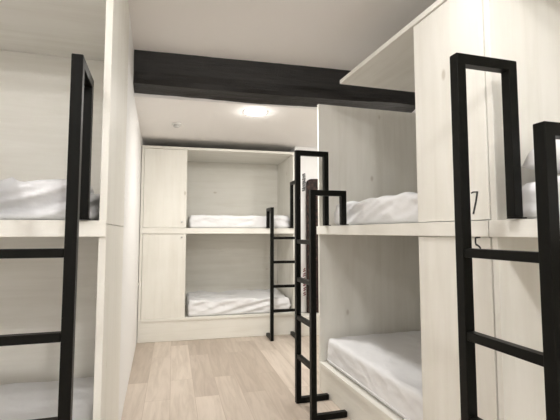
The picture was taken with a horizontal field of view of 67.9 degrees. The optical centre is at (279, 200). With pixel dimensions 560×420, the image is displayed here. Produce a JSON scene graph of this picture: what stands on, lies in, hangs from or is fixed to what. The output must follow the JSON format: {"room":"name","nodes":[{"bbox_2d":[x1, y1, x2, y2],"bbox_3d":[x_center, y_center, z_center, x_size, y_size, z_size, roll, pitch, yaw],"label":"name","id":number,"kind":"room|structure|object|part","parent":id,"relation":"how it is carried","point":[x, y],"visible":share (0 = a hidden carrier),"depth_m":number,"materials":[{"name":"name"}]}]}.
{"room":"dormitory","nodes":[
{"label":"dormitory","id":0,"kind":"room"},
{"bbox_2d":[118,15,143,419],"bbox_3d":[-2.489,0.209,4.063,2.235,2.785,3.536,1,-4,-13],"label":"wall","id":1,"kind":"structure","parent":0,"point":[134,142],"depth_m":3.40,"materials":[{"name":"white paint"}]},
{"bbox_2d":[121,334,350,419],"bbox_3d":[-0.316,1.494,1.875,5.700,0.100,8.600,1,-4,-13],"label":"floor","id":2,"kind":"structure","parent":0,"point":[253,377],"depth_m":3.65,"materials":[{"name":"brown wood"}]},
{"bbox_2d":[0,0,129,419],"bbox_3d":[-1.810,0.055,1.957,1.950,2.778,1.014,1,-4,-17],"label":"bunk bed","id":3,"kind":"object","parent":2,"relation":"on","point":[39,38],"visible":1,"depth_m":2.50,"materials":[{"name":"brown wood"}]},
{"bbox_2d":[0,53,93,419],"bbox_3d":[-0.943,0.441,1.538,0.381,1.948,0.295,1,-4,-17],"label":"ladder","id":4,"kind":"object","parent":3,"relation":"attached to","point":[81,82],"visible":1,"depth_m":1.47,"materials":[{"name":"black metal"}]},
{"bbox_2d":[0,377,93,419],"bbox_3d":[-1.804,1.111,1.879,1.828,0.189,0.933,1,-4,-17],"label":"mattress","id":5,"kind":"object","parent":3,"relation":"on","point":[28,400],"visible":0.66,"depth_m":2.17,"materials":[{"name":"white fabric"}]},
{"bbox_2d":[0,177,99,220],"bbox_3d":[-1.797,-0.002,1.964,1.846,0.196,0.930,1,-4,-17],"label":"mattress","id":6,"kind":"object","parent":3,"relation":"on","point":[36,199],"visible":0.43,"depth_m":1.75,"materials":[{"name":"white fabric"}]},
{"bbox_3d":[-1.952,0.270,2.418,1.888,2.417,0.022,1,-4,-17],"label":"panel","id":7,"kind":"part","parent":3,"relation":"part of","materials":[{"name":"white wood"}]},
{"bbox_3d":[-0.892,0.797,2.185,0.030,1.330,1.000,1,-4,-17],"label":"panel","id":8,"kind":"part","parent":3,"relation":"part of","materials":[{"name":"white wood"}]},
{"bbox_3d":[-0.892,-0.589,2.288,0.030,1.444,1.000,1,-4,-17],"label":"panel","id":9,"kind":"part","parent":3,"relation":"part of","materials":[{"name":"white wood"}]},
{"bbox_2d":[137,145,294,342],"bbox_3d":[-0.840,0.544,5.614,1.924,2.346,0.938,1,-4,-13],"label":"bunk bed","id":10,"kind":"object","parent":2,"relation":"on","point":[176,259],"visible":0.88,"depth_m":5.37,"materials":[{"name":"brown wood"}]},
{"bbox_3d":[-1.763,0.544,5.404,0.030,2.315,0.920,1,-4,-13],"label":"panel","id":11,"kind":"part","parent":10,"relation":"part of","materials":[{"name":"white wood"}]},
{"bbox_3d":[-1.395,0.900,4.998,0.503,1.004,0.018,1,-4,-13],"label":"locker door","id":12,"kind":"part","parent":10,"relation":"part of","materials":[{"name":"white wood"}]},
{"bbox_3d":[-1.395,-0.157,5.077,0.503,0.963,0.018,1,-4,-13],"label":"locker door","id":13,"kind":"part","parent":10,"relation":"part of","materials":[{"name":"white wood"}]},
{"bbox_3d":[-0.946,0.592,6.058,1.862,2.315,0.022,1,-4,-13],"label":"panel","id":14,"kind":"part","parent":10,"relation":"part of","materials":[{"name":"white wood"}]},
{"bbox_2d":[186,288,290,315],"bbox_3d":[-0.588,1.344,5.608,1.327,0.209,0.862,1,-4,-13],"label":"mattress","id":15,"kind":"object","parent":10,"relation":"on","point":[199,303],"visible":0.93,"depth_m":5.26,"materials":[{"name":"white fabric"}]},
{"bbox_2d":[188,215,289,227],"bbox_3d":[-0.590,0.288,5.692,1.313,0.171,0.842,1,-4,-13],"label":"mattress","id":16,"kind":"object","parent":10,"relation":"on","point":[194,221],"visible":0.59,"depth_m":5.28,"materials":[{"name":"white fabric"}]},
{"bbox_2d":[266,181,294,340],"bbox_3d":[0.026,0.714,5.211,0.358,1.948,0.295,1,-4,-13],"label":"ladder","id":17,"kind":"object","parent":10,"relation":"attached to","point":[269,211],"visible":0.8,"depth_m":5.05,"materials":[{"name":"black metal"}]},
{"bbox_3d":[0.080,0.576,5.840,0.030,2.315,0.920,1,-4,-13],"label":"panel","id":18,"kind":"part","parent":10,"relation":"part of","materials":[{"name":"white wood"}]},
{"bbox_2d":[301,312,318,335],"bbox_3d":[0.426,1.579,5.362,0.448,0.243,0.238,1,-4,-13],"label":"plinth","id":19,"kind":"object","parent":2,"relation":"on","point":[304,328],"visible":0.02,"depth_m":5.22,"materials":[{"name":"beige wood"}]},
{"bbox_2d":[306,179,318,312],"bbox_3d":[0.435,0.583,5.515,0.170,1.764,0.045,1,-4,-13],"label":"panel","id":20,"kind":"object","parent":2,"relation":"on","point":[311,184],"visible":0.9,"depth_m":5.50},
{"bbox_2d":[317,0,498,419],"bbox_3d":[1.104,0.281,2.780,1.084,2.448,1.908,1,-4,-17],"label":"bunk bed","id":21,"kind":"object","parent":2,"relation":"on","point":[400,277],"visible":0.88,"depth_m":2.48,"materials":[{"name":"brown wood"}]},
{"bbox_2d":[294,150,348,419],"bbox_3d":[0.307,0.559,3.131,0.295,1.948,0.364,1,-4,-17],"label":"ladder","id":22,"kind":"object","parent":21,"relation":"attached to","point":[325,192],"visible":1,"depth_m":3.11,"materials":[{"name":"black metal"}]},
{"bbox_3d":[0.841,0.371,3.677,1.070,2.403,0.030,1,-4,-17],"label":"panel","id":23,"kind":"part","parent":21,"relation":"part of","materials":[{"name":"white wood"}]},
{"bbox_2d":[327,331,422,419],"bbox_3d":[1.073,1.161,2.683,0.936,0.210,1.786,1,-4,-17],"label":"mattress","id":24,"kind":"object","parent":21,"relation":"on","point":[388,366],"visible":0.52,"depth_m":2.80,"materials":[{"name":"white fabric"}]},
{"bbox_2d":[334,192,483,225],"bbox_3d":[1.092,0.057,2.690,0.929,0.187,1.630,1,-4,-17],"label":"mattress","id":25,"kind":"object","parent":21,"relation":"on","point":[402,207],"visible":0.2,"depth_m":2.60,"materials":[{"name":"white fabric"}]},
{"bbox_3d":[0.808,-0.437,2.004,0.018,1.065,0.490,1,-4,-17],"label":"locker door","id":26,"kind":"part","parent":21,"relation":"part of","materials":[{"name":"white wood"}]},
{"bbox_3d":[1.612,0.315,2.930,0.022,2.403,1.846,1,-4,-17],"label":"panel","id":27,"kind":"part","parent":21,"relation":"part of","materials":[{"name":"white wood"}]},
{"bbox_3d":[0.808,0.688,1.920,0.018,1.039,0.490,1,-4,-17],"label":"locker door","id":28,"kind":"part","parent":21,"relation":"part of","materials":[{"name":"white wood"}]},
{"bbox_2d":[483,0,559,419],"bbox_3d":[1.659,0.144,0.932,1.084,2.448,1.950,1,-4,-17],"label":"bunk bed","id":29,"kind":"object","parent":2,"relation":"on","point":[525,32],"visible":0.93,"depth_m":1.73,"materials":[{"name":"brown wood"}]},
{"bbox_2d":[450,53,559,419],"bbox_3d":[0.839,0.420,1.363,0.295,1.963,0.389,1,-4,-17],"label":"ladder","id":30,"kind":"object","parent":29,"relation":"attached to","point":[545,133],"visible":1,"depth_m":1.46,"materials":[{"name":"black metal"}]},
{"bbox_3d":[0.905,0.065,1.590,0.053,0.005,0.044,1,-4,-17],"label":"foot plate","id":31,"kind":"part","parent":30,"relation":"part of","materials":[{"name":"black metal"}]},
{"bbox_2d":[522,176,559,218],"bbox_3d":[1.592,-0.061,0.935,0.810,0.160,1.794,1,-4,-17],"label":"mattress","id":32,"kind":"object","parent":29,"relation":"on","point":[529,189],"visible":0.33,"depth_m":1.62,"materials":[{"name":"white fabric"}]},
{"bbox_2d":[521,139,559,173],"bbox_3d":[1.376,-0.215,1.564,0.720,0.221,0.460,1,-4,-17],"label":"pillow","id":33,"kind":"object","parent":32,"relation":"on","point":[528,163],"visible":0.2,"depth_m":1.64,"materials":[{"name":"white fabric"}]},
{"bbox_2d":[128,0,436,151],"bbox_3d":[-0.316,-1.228,2.078,5.700,0.457,8.600,1,-4,-13],"label":"ceiling","id":34,"kind":"structure","parent":0,"point":[332,34],"depth_m":3.27,"materials":[{"name":"white paint"}]},
{"bbox_2d":[172,122,180,127],"bbox_3d":[-1.100,-0.802,4.420,0.100,0.042,0.100,1,-4,-13],"label":"smoke detector","id":35,"kind":"object","parent":34,"relation":"attached to","point":[175,124],"visible":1,"depth_m":4.39,"materials":[{"name":"white plastic"}]},
{"bbox_2d":[243,109,266,115],"bbox_3d":[-0.237,-0.843,3.995,0.230,0.022,0.230,1,-4,-13],"label":"recessed light","id":36,"kind":"object","parent":34,"relation":"in","point":[255,112],"visible":1,"depth_m":3.96,"materials":[{"name":"white plastic"}]},
{"bbox_2d":[133,50,414,112],"bbox_3d":[0.099,-1.055,3.785,2.900,0.343,0.191,1,-4,-13],"label":"ceiling beam","id":37,"kind":"structure","parent":34,"relation":"attached to","point":[155,73],"depth_m":3.65,"materials":[{"name":"black wood"}]},
{"bbox_2d":[288,147,317,312],"bbox_3d":[0.578,0.524,6.019,0.965,2.448,0.810,1,-4,-13],"label":"wall","id":38,"kind":"structure","parent":0,"point":[308,164],"depth_m":5.64,"materials":[{"name":"white paint"}]},
{"bbox_2d":[301,172,308,311],"bbox_3d":[0.322,0.531,5.528,0.130,1.858,0.014,1,-4,-13],"label":"notice","id":39,"kind":"object","parent":38,"relation":"attached to","point":[304,175],"visible":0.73,"depth_m":5.52,"materials":[{"name":"white paper"}]}
]}

